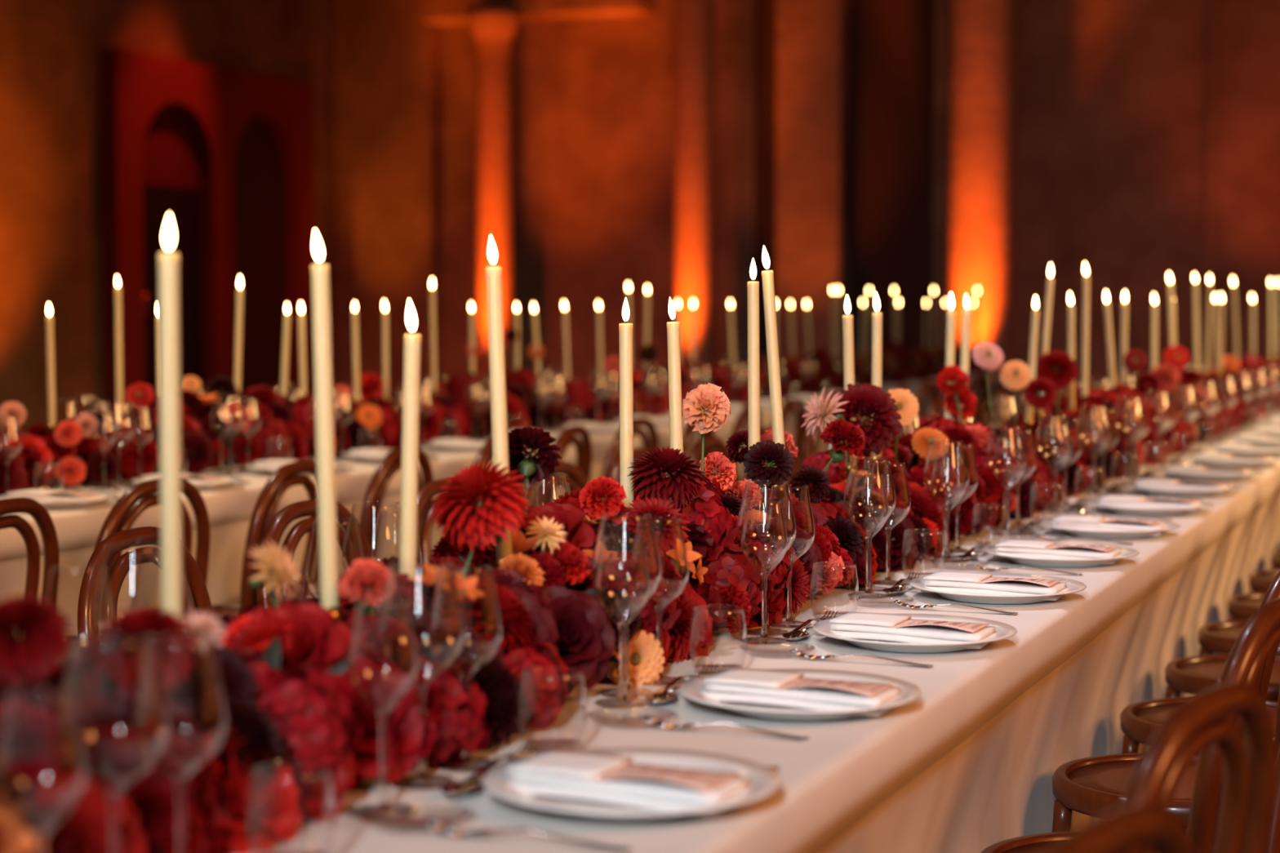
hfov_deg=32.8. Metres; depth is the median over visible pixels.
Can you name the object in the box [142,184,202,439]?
door
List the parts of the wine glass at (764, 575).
stem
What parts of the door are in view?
handle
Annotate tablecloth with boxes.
[0,372,1036,678]
[259,408,1279,852]
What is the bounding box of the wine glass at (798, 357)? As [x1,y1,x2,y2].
[796,356,813,395]
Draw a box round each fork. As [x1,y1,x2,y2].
[107,487,127,492]
[223,471,271,476]
[334,460,378,465]
[422,817,631,852]
[465,739,542,780]
[640,715,808,740]
[649,664,717,694]
[789,610,837,632]
[790,648,933,667]
[891,572,919,587]
[893,600,1017,614]
[959,542,990,558]
[972,563,1082,575]
[1023,517,1044,528]
[1035,534,1133,544]
[1067,497,1088,509]
[1083,511,1172,520]
[1106,481,1126,491]
[1121,493,1202,501]
[1141,467,1155,476]
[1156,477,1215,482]
[1167,456,1182,464]
[1192,446,1204,453]
[1214,437,1226,442]
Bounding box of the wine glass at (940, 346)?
[928,346,942,377]
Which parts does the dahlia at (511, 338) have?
stem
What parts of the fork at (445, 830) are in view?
handle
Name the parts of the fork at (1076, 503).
handle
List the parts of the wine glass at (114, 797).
stem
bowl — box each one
[0,414,22,461]
[91,410,117,451]
[102,401,135,447]
[125,404,154,445]
[132,632,227,779]
[209,402,233,435]
[215,393,246,436]
[235,397,262,436]
[334,390,353,427]
[346,597,418,713]
[377,558,465,687]
[396,382,422,413]
[428,562,502,677]
[440,777,483,796]
[531,378,549,406]
[533,372,556,404]
[546,375,565,404]
[588,368,610,399]
[590,511,662,613]
[594,534,650,625]
[600,371,619,399]
[629,515,688,606]
[640,366,660,391]
[645,690,677,704]
[727,359,746,384]
[736,480,796,566]
[741,498,787,573]
[764,484,815,562]
[782,630,808,640]
[843,457,896,531]
[848,473,888,538]
[866,461,911,528]
[882,586,905,595]
[922,439,969,504]
[929,453,965,511]
[938,443,977,503]
[958,553,978,560]
[984,425,1026,483]
[992,437,1025,484]
[1001,429,1036,483]
[1017,527,1035,533]
[1034,413,1072,466]
[1042,424,1071,471]
[1049,417,1082,466]
[1069,506,1084,511]
[1076,404,1111,449]
[1082,413,1109,456]
[1088,408,1119,451]
[1107,488,1121,493]
[1112,396,1144,440]
[1120,405,1146,443]
[1123,400,1150,439]
[1141,474,1154,478]
[1144,390,1171,431]
[1153,393,1177,431]
[1168,461,1180,465]
[1169,384,1197,421]
[1176,391,1197,419]
[1177,387,1200,422]
[1191,378,1217,413]
[1194,450,1204,453]
[1199,386,1219,413]
[1200,382,1222,414]
[1212,374,1236,408]
[1229,370,1252,400]
[1245,367,1267,397]
[1258,364,1279,392]
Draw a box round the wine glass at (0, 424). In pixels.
[0,423,4,449]
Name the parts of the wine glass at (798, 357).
stem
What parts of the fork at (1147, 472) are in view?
handle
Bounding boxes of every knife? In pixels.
[233,480,250,484]
[337,466,355,470]
[427,455,439,457]
[762,764,778,773]
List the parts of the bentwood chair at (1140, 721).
leg, seat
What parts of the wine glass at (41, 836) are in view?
stem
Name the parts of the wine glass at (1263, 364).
stem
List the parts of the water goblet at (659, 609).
stem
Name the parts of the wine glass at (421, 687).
stem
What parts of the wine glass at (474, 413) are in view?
stem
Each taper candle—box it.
[45,302,55,425]
[114,275,123,418]
[155,302,159,395]
[157,213,182,626]
[234,275,243,391]
[280,302,290,395]
[298,301,306,396]
[311,229,338,607]
[351,301,359,397]
[382,300,388,395]
[399,298,421,582]
[429,277,436,390]
[469,302,475,376]
[485,235,511,559]
[514,302,519,371]
[532,302,541,381]
[562,300,569,380]
[596,301,603,377]
[618,297,634,508]
[626,282,631,323]
[644,285,649,369]
[666,296,683,453]
[675,300,679,322]
[690,299,695,361]
[728,299,735,365]
[746,257,760,494]
[761,245,786,484]
[774,299,777,324]
[788,301,794,358]
[805,301,811,359]
[831,286,835,357]
[835,286,839,355]
[842,294,856,466]
[859,299,864,354]
[864,288,871,354]
[871,292,882,457]
[892,288,897,342]
[896,299,900,342]
[923,300,928,349]
[932,288,935,348]
[944,292,955,420]
[944,300,946,347]
[958,293,971,423]
[971,301,974,346]
[976,288,978,344]
[1025,295,1039,418]
[1036,263,1053,412]
[1067,292,1074,406]
[1080,262,1089,397]
[1103,289,1115,389]
[1120,291,1128,384]
[1151,293,1157,386]
[1168,272,1175,346]
[1173,303,1176,345]
[1192,273,1199,371]
[1204,274,1212,372]
[1213,293,1220,370]
[1218,293,1224,368]
[1231,276,1239,359]
[1250,293,1254,355]
[1269,278,1273,356]
[1276,279,1279,354]
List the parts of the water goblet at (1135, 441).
stem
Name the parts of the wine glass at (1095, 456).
stem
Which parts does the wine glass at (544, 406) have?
stem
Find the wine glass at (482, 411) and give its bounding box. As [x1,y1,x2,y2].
[470,377,491,439]
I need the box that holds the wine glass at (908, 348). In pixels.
[906,347,920,381]
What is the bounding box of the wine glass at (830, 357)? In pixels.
[828,357,840,391]
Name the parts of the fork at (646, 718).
handle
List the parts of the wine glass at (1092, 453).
stem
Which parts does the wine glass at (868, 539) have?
stem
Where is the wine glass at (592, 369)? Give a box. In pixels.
[588,368,610,423]
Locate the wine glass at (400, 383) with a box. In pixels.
[396,382,422,448]
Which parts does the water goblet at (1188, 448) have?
stem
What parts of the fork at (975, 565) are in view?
handle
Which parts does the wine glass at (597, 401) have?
stem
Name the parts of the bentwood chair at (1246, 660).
seat frame, seat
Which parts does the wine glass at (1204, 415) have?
stem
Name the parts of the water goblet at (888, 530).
stem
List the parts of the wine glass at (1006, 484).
stem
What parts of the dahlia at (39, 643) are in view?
stem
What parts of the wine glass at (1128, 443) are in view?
stem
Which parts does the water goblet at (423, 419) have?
stem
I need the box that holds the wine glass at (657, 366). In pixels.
[640,366,660,416]
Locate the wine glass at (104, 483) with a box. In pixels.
[91,410,118,488]
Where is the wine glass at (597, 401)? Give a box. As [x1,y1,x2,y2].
[590,376,606,424]
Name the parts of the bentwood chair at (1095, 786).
leg, seat frame, seat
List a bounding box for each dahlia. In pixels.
[0,400,26,428]
[0,426,22,432]
[0,594,75,687]
[8,698,103,770]
[24,423,47,438]
[51,659,71,666]
[53,419,82,447]
[75,413,98,437]
[83,412,112,435]
[83,604,199,695]
[85,449,119,485]
[120,425,159,480]
[141,422,159,459]
[165,644,258,721]
[176,609,227,655]
[180,390,204,420]
[181,429,215,475]
[182,608,238,644]
[191,695,286,799]
[199,413,230,443]
[206,375,237,404]
[213,390,255,419]
[228,426,240,436]
[244,385,285,427]
[246,538,302,607]
[266,401,293,425]
[279,394,296,422]
[293,393,314,422]
[300,597,342,608]
[337,400,360,422]
[346,417,368,452]
[350,638,386,663]
[370,398,381,404]
[377,555,426,591]
[391,391,400,399]
[416,565,432,605]
[418,401,443,444]
[428,459,533,577]
[430,533,497,573]
[436,577,534,657]
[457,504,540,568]
[459,654,525,750]
[482,368,517,386]
[484,411,491,435]
[497,552,544,586]
[503,328,518,372]
[507,426,561,513]
[510,373,529,387]
[524,386,537,403]
[525,400,546,428]
[525,515,567,555]
[537,386,562,411]
[549,487,605,504]
[590,524,649,573]
[590,586,640,646]
[592,387,608,403]
[608,378,619,394]
[619,497,690,558]
[626,446,706,508]
[631,547,684,613]
[637,344,657,369]
[637,376,662,399]
[657,365,667,376]
[666,586,706,663]
[680,360,698,374]
[695,372,713,384]
[704,374,724,388]
[719,494,746,517]
[720,384,731,401]
[723,365,746,385]
[725,430,748,463]
[730,514,755,546]
[737,493,772,514]
[743,374,761,394]
[743,440,795,512]
[746,361,765,368]
[760,371,768,384]
[760,373,766,385]
[760,381,768,399]
[760,489,771,501]
[767,487,795,494]
[767,506,817,538]
[778,358,791,367]
[780,551,809,617]
[789,466,831,503]
[794,352,811,362]
[800,385,850,462]
[801,373,819,395]
[807,352,821,361]
[811,524,840,554]
[815,374,830,395]
[822,359,839,379]
[825,486,850,505]
[826,515,864,562]
[827,382,902,489]
[830,374,842,391]
[846,495,883,524]
[862,353,883,364]
[865,457,909,494]
[871,532,893,570]
[876,475,911,497]
[881,367,890,384]
[883,444,911,475]
[884,499,913,517]
[893,488,943,541]
[902,345,921,355]
[905,511,932,564]
[917,450,966,478]
[920,359,933,381]
[925,353,942,369]
[930,362,939,378]
[934,345,944,351]
[937,351,946,356]
[939,356,946,367]
[942,424,981,462]
[944,481,979,529]
[946,440,968,468]
[948,506,961,542]
[955,345,960,356]
[957,465,988,508]
[959,497,987,537]
[964,422,993,448]
[973,422,990,427]
[976,425,1002,446]
[978,367,987,373]
[981,426,1012,448]
[983,490,999,523]
[1018,460,1034,476]
[1022,377,1057,409]
[1035,349,1079,418]
[1037,447,1057,472]
[1050,408,1057,414]
[1054,453,1075,482]
[1057,459,1084,498]
[1061,386,1101,401]
[1066,423,1088,434]
[1075,400,1106,415]
[1082,448,1098,482]
[1084,449,1109,487]
[1087,409,1131,447]
[1097,447,1119,480]
[1100,453,1110,474]
[1134,372,1161,397]
[1139,436,1151,465]
[1144,399,1176,412]
[1147,408,1160,429]
[1150,364,1180,393]
[1155,391,1177,403]
[1155,424,1167,451]
[1159,413,1180,456]
[1168,391,1178,395]
[1176,398,1204,429]
[1177,377,1192,389]
[1178,368,1208,387]
[1182,414,1194,449]
[1191,414,1207,443]
[1203,373,1217,378]
[1203,384,1221,395]
[1207,377,1231,393]
[1210,373,1227,383]
[1218,368,1249,381]
[1236,384,1263,413]
[1240,366,1251,370]
[1244,402,1248,424]
[1259,371,1278,384]
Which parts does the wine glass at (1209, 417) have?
stem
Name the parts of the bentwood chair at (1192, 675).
leg, seat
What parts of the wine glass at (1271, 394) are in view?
stem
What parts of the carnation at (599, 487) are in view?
stem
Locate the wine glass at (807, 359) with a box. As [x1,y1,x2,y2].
[796,359,809,395]
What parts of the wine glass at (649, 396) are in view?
stem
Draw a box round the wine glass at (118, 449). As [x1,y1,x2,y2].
[102,401,135,485]
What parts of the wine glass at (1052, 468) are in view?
stem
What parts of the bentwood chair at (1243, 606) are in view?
leg, seat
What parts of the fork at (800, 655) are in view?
handle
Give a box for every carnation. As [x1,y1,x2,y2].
[40,432,76,459]
[46,423,70,434]
[53,456,85,485]
[69,652,83,664]
[110,401,141,423]
[209,440,226,467]
[220,402,252,433]
[228,613,243,618]
[232,435,262,466]
[248,404,271,424]
[313,438,336,446]
[333,404,338,411]
[337,558,395,617]
[351,613,421,671]
[360,399,368,406]
[368,573,421,598]
[374,586,424,609]
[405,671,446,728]
[411,701,438,761]
[421,556,471,588]
[426,385,448,395]
[475,391,490,413]
[488,391,509,401]
[526,552,567,587]
[538,539,590,584]
[564,404,574,422]
[578,475,626,527]
[586,378,598,388]
[590,389,596,401]
[593,375,608,384]
[597,381,611,393]
[613,399,619,415]
[680,369,689,384]
[681,382,731,475]
[698,451,737,490]
[712,366,721,372]
[717,585,751,633]
[724,478,763,509]
[729,386,742,404]
[760,427,799,498]
[765,383,769,399]
[767,488,776,499]
[767,497,785,508]
[772,493,798,501]
[773,541,797,559]
[779,366,795,381]
[795,363,810,377]
[795,378,808,395]
[808,527,832,566]
[811,472,844,487]
[815,551,845,595]
[816,417,866,487]
[820,377,832,391]
[824,546,856,586]
[831,503,854,523]
[881,349,893,359]
[881,364,890,371]
[881,371,893,383]
[891,438,900,444]
[891,444,911,460]
[898,436,916,452]
[906,466,938,494]
[911,369,917,379]
[919,355,927,362]
[920,517,939,546]
[924,425,946,438]
[934,352,943,357]
[935,364,970,423]
[942,389,977,422]
[951,502,977,534]
[954,357,960,365]
[964,421,979,426]
[973,466,1004,501]
[974,361,981,373]
[981,497,998,524]
[995,426,1020,451]
[1003,491,1017,512]
[1024,431,1044,439]
[1031,444,1040,459]
[1049,437,1070,448]
[1050,472,1062,492]
[1052,431,1076,444]
[1060,444,1087,463]
[1075,394,1107,411]
[1112,411,1134,435]
[1130,437,1146,465]
[1154,407,1164,426]
[1173,401,1190,412]
[1179,408,1192,423]
[1194,386,1213,399]
[1209,366,1215,373]
[1226,384,1239,395]
[1252,380,1267,395]
[1262,395,1268,410]
[1265,393,1275,413]
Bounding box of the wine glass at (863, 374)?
[857,355,869,383]
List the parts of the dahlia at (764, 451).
stem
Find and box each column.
[466,4,521,375]
[674,0,713,368]
[946,0,1017,372]
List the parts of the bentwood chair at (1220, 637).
leg, seat, seat frame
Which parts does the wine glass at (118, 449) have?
stem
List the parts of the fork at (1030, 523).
handle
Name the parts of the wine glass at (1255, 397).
stem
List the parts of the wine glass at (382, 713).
stem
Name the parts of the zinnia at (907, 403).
stem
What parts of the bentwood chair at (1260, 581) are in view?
seat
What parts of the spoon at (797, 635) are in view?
handle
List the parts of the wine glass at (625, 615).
stem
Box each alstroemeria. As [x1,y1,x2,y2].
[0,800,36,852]
[194,392,221,404]
[412,562,456,591]
[450,572,484,600]
[493,528,541,556]
[581,541,621,568]
[582,515,606,525]
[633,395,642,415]
[665,537,702,574]
[691,558,708,585]
[784,358,797,364]
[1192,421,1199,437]
[1208,389,1217,399]
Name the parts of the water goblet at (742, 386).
stem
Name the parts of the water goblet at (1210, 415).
stem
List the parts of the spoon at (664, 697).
handle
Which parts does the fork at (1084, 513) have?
handle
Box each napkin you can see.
[7,488,107,506]
[142,473,233,488]
[252,459,337,470]
[348,448,391,457]
[431,438,485,447]
[506,749,753,817]
[507,430,559,439]
[564,422,619,431]
[633,415,669,424]
[700,667,902,716]
[729,404,767,411]
[760,399,798,406]
[790,395,818,399]
[824,391,839,394]
[826,612,997,648]
[881,384,918,390]
[906,381,937,384]
[920,571,1068,600]
[969,373,999,377]
[992,539,1123,564]
[1051,515,1166,536]
[1097,495,1200,513]
[1133,478,1230,494]
[1164,465,1251,479]
[1192,453,1275,466]
[1215,443,1279,454]
[1235,434,1279,442]
[1252,426,1279,434]
[1268,419,1279,426]
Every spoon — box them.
[119,482,136,487]
[232,467,248,472]
[334,455,346,459]
[440,771,488,796]
[645,685,679,704]
[782,626,812,640]
[882,583,910,595]
[958,551,985,560]
[1017,525,1045,533]
[1069,504,1088,511]
[1107,487,1125,493]
[1141,472,1156,478]
[1168,460,1185,465]
[1194,449,1206,453]
[1215,440,1226,444]
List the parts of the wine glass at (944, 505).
stem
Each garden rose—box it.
[0,429,37,442]
[0,438,14,450]
[0,446,28,495]
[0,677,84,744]
[0,761,71,852]
[0,825,34,852]
[6,435,53,479]
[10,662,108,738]
[14,445,53,489]
[32,435,59,461]
[32,770,146,852]
[53,431,111,477]
[68,414,98,426]
[72,677,205,768]
[100,410,129,426]
[106,765,207,852]
[134,405,149,426]
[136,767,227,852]
[147,413,203,450]
[186,644,269,696]
[195,401,231,423]
[198,720,302,852]
[219,608,293,655]
[234,602,357,674]
[237,404,257,435]
[284,422,309,461]
[310,602,359,634]
[313,570,426,610]
[320,653,424,791]
[333,410,350,456]
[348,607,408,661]
[351,372,384,402]
[367,406,395,449]
[373,400,398,409]
[375,404,401,446]
[384,398,427,434]
[385,600,470,669]
[391,412,402,448]
[399,652,451,761]
[417,561,472,610]
[419,568,452,603]
[424,392,455,408]
[426,380,448,396]
[428,408,457,441]
[442,626,512,718]
[465,566,552,613]
[466,408,488,439]
[475,375,490,398]
[478,582,559,662]
[488,394,527,431]
[506,380,530,410]
[516,502,599,582]
[532,396,568,429]
[535,377,556,394]
[540,384,571,406]
[540,585,616,696]
[544,572,596,591]
[555,497,633,525]
[573,399,597,422]
[586,514,622,532]
[590,386,617,422]
[608,615,670,667]
[609,371,648,386]
[613,490,645,546]
[615,381,648,398]
[635,364,666,377]
[647,385,668,415]
[649,511,713,562]
[650,375,668,391]
[669,581,713,659]
[680,365,696,377]
[688,364,715,375]
[688,374,699,390]
[718,493,732,511]
[729,382,747,404]
[740,369,764,393]
[743,584,786,628]
[751,517,823,592]
[762,363,784,374]
[764,378,785,399]
[768,499,830,530]
[780,372,795,399]
[781,363,803,379]
[783,355,813,371]
[785,373,799,395]
[799,362,822,386]
[828,482,865,498]
[830,501,858,519]
[837,367,844,380]
[838,538,866,590]
[839,372,844,390]
[844,448,900,466]
[846,480,900,503]
[848,504,892,556]
[853,364,869,383]
[853,365,864,385]
[853,368,859,385]
[854,522,877,580]
[857,464,867,471]
[861,502,918,572]
[861,537,874,556]
[870,507,918,572]
[881,357,898,369]
[889,355,908,376]
[895,365,904,384]
[897,437,919,461]
[898,433,914,438]
[900,485,944,533]
[903,367,912,382]
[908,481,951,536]
[910,359,918,372]
[911,352,923,362]
[915,493,943,555]
[960,354,976,374]
[982,484,1004,528]
[1009,466,1038,519]
[1011,418,1037,426]
[1014,432,1035,457]
[1015,480,1028,500]
[1017,421,1047,433]
[1029,438,1065,474]
[1043,413,1082,426]
[1048,401,1075,411]
[1050,468,1064,502]
[1054,408,1098,423]
[1059,397,1079,406]
[1060,450,1073,496]
[1070,440,1099,485]
[1074,395,1119,412]
[1080,422,1120,458]
[1087,423,1128,479]
[1088,391,1120,399]
[1088,430,1120,480]
[1096,422,1127,472]
[1125,438,1137,473]
[1145,429,1164,464]
[1173,386,1182,393]
[1182,380,1202,388]
[1205,379,1231,402]
[1230,398,1240,430]
[1240,386,1256,422]
[1240,391,1256,423]
[1241,369,1272,389]
[1244,401,1250,425]
[1245,374,1268,391]
[1258,406,1262,417]
[1261,395,1266,415]
[1264,367,1279,385]
[1265,357,1277,363]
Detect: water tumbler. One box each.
[33,462,64,491]
[246,761,335,852]
[266,437,292,460]
[358,428,382,448]
[517,666,586,754]
[689,604,746,674]
[809,561,858,619]
[902,528,944,579]
[971,503,1009,547]
[1029,483,1064,522]
[1075,466,1106,501]
[1111,453,1140,486]
[1142,441,1169,472]
[1171,431,1196,460]
[1194,423,1217,449]
[1213,416,1235,440]
[1233,410,1253,432]
[1248,404,1268,426]
[1263,398,1279,419]
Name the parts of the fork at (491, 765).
handle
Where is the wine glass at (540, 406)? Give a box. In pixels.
[531,378,549,427]
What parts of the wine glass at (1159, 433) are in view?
stem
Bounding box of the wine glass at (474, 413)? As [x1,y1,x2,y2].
[465,383,484,439]
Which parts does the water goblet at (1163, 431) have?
stem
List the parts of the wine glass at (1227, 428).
stem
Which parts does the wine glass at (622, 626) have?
stem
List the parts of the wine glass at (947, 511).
stem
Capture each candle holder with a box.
[47,425,55,431]
[320,605,341,622]
[353,397,360,404]
[382,395,389,403]
[431,390,437,393]
[494,559,506,568]
[597,377,603,382]
[677,563,680,573]
[774,484,789,502]
[844,466,857,483]
[870,457,882,463]
[1023,418,1033,432]
[1035,411,1044,423]
[1066,406,1075,409]
[1214,370,1221,375]
[1268,356,1273,364]
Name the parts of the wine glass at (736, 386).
stem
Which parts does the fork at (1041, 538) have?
handle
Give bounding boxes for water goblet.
[0,414,22,494]
[45,562,115,620]
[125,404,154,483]
[132,632,227,852]
[235,397,262,469]
[306,516,364,597]
[334,390,353,457]
[418,384,434,446]
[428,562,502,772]
[546,375,565,429]
[600,371,619,422]
[629,515,688,684]
[651,368,668,415]
[734,361,747,404]
[764,484,815,627]
[804,358,818,395]
[862,352,870,383]
[866,461,911,585]
[888,353,900,384]
[911,350,924,381]
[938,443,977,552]
[981,400,1008,426]
[1001,429,1036,527]
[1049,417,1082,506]
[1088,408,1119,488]
[1123,400,1150,474]
[1153,393,1177,462]
[1177,387,1200,451]
[1200,382,1222,442]
[1217,379,1237,434]
[1235,374,1254,426]
[1248,369,1267,420]
[1264,366,1279,414]
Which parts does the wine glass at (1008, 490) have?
stem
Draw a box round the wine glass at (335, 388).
[313,387,341,422]
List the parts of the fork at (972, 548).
handle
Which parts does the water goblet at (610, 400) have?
stem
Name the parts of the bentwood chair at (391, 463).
seat, seat frame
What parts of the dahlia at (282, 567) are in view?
stem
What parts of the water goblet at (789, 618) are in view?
stem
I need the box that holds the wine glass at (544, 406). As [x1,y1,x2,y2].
[533,372,556,431]
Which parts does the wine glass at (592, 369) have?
stem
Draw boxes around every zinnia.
[124,382,154,425]
[180,375,201,393]
[333,385,351,407]
[354,403,382,430]
[465,340,483,356]
[527,343,545,359]
[604,355,619,381]
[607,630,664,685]
[609,392,619,405]
[742,508,773,526]
[843,478,869,484]
[851,487,884,502]
[854,471,879,485]
[888,388,919,461]
[911,427,950,460]
[972,342,1004,413]
[999,360,1031,424]
[1122,349,1147,389]
[1162,345,1189,391]
[1222,355,1239,384]
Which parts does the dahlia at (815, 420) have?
stem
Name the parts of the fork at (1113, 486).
handle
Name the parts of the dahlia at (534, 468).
stem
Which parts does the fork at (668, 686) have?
handle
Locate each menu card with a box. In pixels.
[31,492,100,497]
[159,475,225,479]
[554,762,740,792]
[744,677,893,697]
[864,618,989,632]
[954,576,1061,586]
[1022,544,1116,551]
[1078,519,1160,525]
[1123,498,1195,503]
[1155,481,1224,485]
[1186,467,1246,471]
[1212,455,1270,458]
[1233,444,1279,446]
[1252,435,1279,437]
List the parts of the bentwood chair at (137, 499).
seat frame, seat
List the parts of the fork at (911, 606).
handle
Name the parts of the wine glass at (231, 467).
stem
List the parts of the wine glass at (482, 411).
stem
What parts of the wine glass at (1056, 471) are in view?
stem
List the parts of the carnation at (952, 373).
stem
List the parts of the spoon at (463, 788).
handle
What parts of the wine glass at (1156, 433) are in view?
stem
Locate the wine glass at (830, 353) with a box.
[827,352,844,391]
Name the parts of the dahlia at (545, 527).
stem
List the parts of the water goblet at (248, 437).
stem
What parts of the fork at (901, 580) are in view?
handle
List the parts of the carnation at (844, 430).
stem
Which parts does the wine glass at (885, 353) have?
stem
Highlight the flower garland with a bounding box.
[17,366,1277,852]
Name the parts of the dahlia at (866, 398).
stem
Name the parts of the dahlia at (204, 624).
stem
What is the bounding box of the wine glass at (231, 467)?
[215,393,246,471]
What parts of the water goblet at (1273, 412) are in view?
stem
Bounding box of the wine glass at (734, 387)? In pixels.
[727,364,741,404]
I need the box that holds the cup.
[1023,418,1033,427]
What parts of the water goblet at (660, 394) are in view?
stem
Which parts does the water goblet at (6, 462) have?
stem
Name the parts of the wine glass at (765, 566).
stem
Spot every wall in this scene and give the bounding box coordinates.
[0,0,337,432]
[334,0,1279,404]
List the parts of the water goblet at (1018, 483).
stem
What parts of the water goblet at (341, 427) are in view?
stem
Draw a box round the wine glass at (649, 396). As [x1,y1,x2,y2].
[640,370,657,416]
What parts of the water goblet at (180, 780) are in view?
stem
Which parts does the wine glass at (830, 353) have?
stem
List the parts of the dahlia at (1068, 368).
stem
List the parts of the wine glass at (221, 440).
stem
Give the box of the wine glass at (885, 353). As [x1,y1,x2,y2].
[883,352,894,384]
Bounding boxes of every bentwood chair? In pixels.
[0,497,59,633]
[58,478,209,664]
[77,526,213,655]
[211,460,319,618]
[256,498,374,608]
[273,448,433,607]
[416,478,482,567]
[472,438,522,495]
[519,461,587,506]
[542,425,592,505]
[603,417,659,478]
[610,448,649,484]
[682,409,714,457]
[688,436,739,484]
[712,398,808,489]
[728,404,761,480]
[739,393,835,480]
[760,426,799,492]
[802,426,844,465]
[855,413,871,425]
[894,409,925,438]
[897,384,910,433]
[905,381,940,434]
[927,398,956,422]
[966,394,987,426]
[968,374,990,422]
[981,597,1279,852]
[988,375,1008,427]
[994,365,1060,426]
[995,389,1017,427]
[1006,390,1020,423]
[1020,386,1037,415]
[1044,389,1066,405]
[1044,804,1194,852]
[1051,570,1279,832]
[1074,379,1079,388]
[1088,374,1100,390]
[1118,682,1275,852]
[1120,685,1279,759]
[1164,654,1279,702]
[1197,620,1279,755]
[1227,592,1266,621]
[1248,568,1279,593]
[1271,551,1279,569]
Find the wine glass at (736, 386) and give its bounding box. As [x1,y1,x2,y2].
[727,359,746,404]
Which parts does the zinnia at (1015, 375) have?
stem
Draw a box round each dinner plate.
[0,491,119,508]
[131,475,242,490]
[244,462,346,475]
[342,449,435,462]
[424,440,486,451]
[482,748,781,822]
[550,431,561,438]
[559,423,619,433]
[615,417,684,426]
[679,668,921,720]
[711,406,770,413]
[760,400,807,407]
[785,397,813,403]
[812,613,1017,653]
[881,385,917,391]
[901,382,932,387]
[908,573,1086,604]
[968,374,999,378]
[982,542,1139,567]
[1040,517,1180,538]
[1086,497,1213,515]
[1124,480,1240,497]
[1156,466,1263,480]
[1183,455,1279,467]
[1207,445,1279,456]
[1226,436,1279,445]
[1244,428,1279,435]
[1261,421,1279,426]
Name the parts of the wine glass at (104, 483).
stem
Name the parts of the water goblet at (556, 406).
stem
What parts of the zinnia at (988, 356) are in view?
stem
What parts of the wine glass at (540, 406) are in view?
stem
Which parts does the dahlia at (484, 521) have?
stem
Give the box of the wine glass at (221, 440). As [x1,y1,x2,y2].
[209,402,234,473]
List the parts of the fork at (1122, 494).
handle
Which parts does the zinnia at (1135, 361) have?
stem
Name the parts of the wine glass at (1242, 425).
stem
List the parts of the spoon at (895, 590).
handle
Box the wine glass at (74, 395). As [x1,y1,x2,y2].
[69,395,99,418]
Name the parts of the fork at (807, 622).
handle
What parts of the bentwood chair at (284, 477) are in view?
seat frame, seat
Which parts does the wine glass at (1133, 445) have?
stem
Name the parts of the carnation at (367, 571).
stem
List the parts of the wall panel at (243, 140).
lunette panel, niche panel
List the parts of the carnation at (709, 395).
stem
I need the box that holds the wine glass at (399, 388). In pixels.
[392,388,402,449]
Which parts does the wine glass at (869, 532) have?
stem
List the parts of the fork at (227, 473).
handle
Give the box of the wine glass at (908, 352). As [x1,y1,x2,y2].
[907,351,918,381]
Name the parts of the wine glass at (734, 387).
stem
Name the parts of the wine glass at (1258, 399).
stem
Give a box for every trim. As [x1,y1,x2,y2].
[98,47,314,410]
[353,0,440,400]
[418,0,654,26]
[754,0,776,361]
[775,0,851,359]
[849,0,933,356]
[1201,0,1220,373]
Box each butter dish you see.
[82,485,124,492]
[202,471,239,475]
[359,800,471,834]
[586,705,677,728]
[739,640,815,658]
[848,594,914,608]
[932,559,989,570]
[995,532,1047,540]
[1048,510,1093,516]
[1090,491,1132,497]
[1125,476,1164,481]
[1155,463,1191,468]
[1181,452,1204,456]
[1203,442,1216,446]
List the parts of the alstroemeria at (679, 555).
stem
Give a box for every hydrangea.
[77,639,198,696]
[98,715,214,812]
[99,419,150,465]
[143,395,191,424]
[191,631,217,646]
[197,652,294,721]
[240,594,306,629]
[248,414,296,460]
[257,664,362,777]
[291,400,335,441]
[366,406,399,448]
[395,389,427,401]
[412,663,491,771]
[419,399,447,426]
[434,601,447,613]
[443,404,471,439]
[444,371,480,395]
[449,386,486,416]
[512,367,543,395]
[556,377,594,413]
[584,547,680,639]
[633,386,658,417]
[668,474,721,500]
[670,483,737,567]
[681,382,693,401]
[690,542,773,631]
[715,367,735,390]
[734,528,793,608]
[797,495,844,537]
[801,449,857,487]
[811,347,831,361]
[811,359,831,377]
[831,355,844,372]
[853,357,871,376]
[881,341,905,359]
[889,366,903,384]
[909,361,926,381]
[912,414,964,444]
[912,460,964,507]
[917,346,931,358]
[968,442,1022,493]
[969,444,1020,495]
[1000,423,1025,435]
[1013,407,1053,423]
[1019,453,1051,479]
[1020,462,1048,513]
[1035,469,1054,511]
[1040,418,1068,434]
[1058,424,1096,451]
[1066,454,1092,496]
[1095,386,1107,391]
[1101,382,1138,399]
[1107,394,1157,439]
[1139,392,1167,403]
[1141,397,1168,417]
[1165,400,1192,426]
[1165,410,1192,455]
[1174,387,1212,408]
[1193,400,1219,439]
[1205,399,1231,438]
[1211,395,1239,433]
[1226,391,1248,425]
[1231,377,1261,395]
[1239,355,1266,367]
[1240,355,1266,373]
[1266,363,1279,372]
[1266,383,1279,412]
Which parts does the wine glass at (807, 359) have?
stem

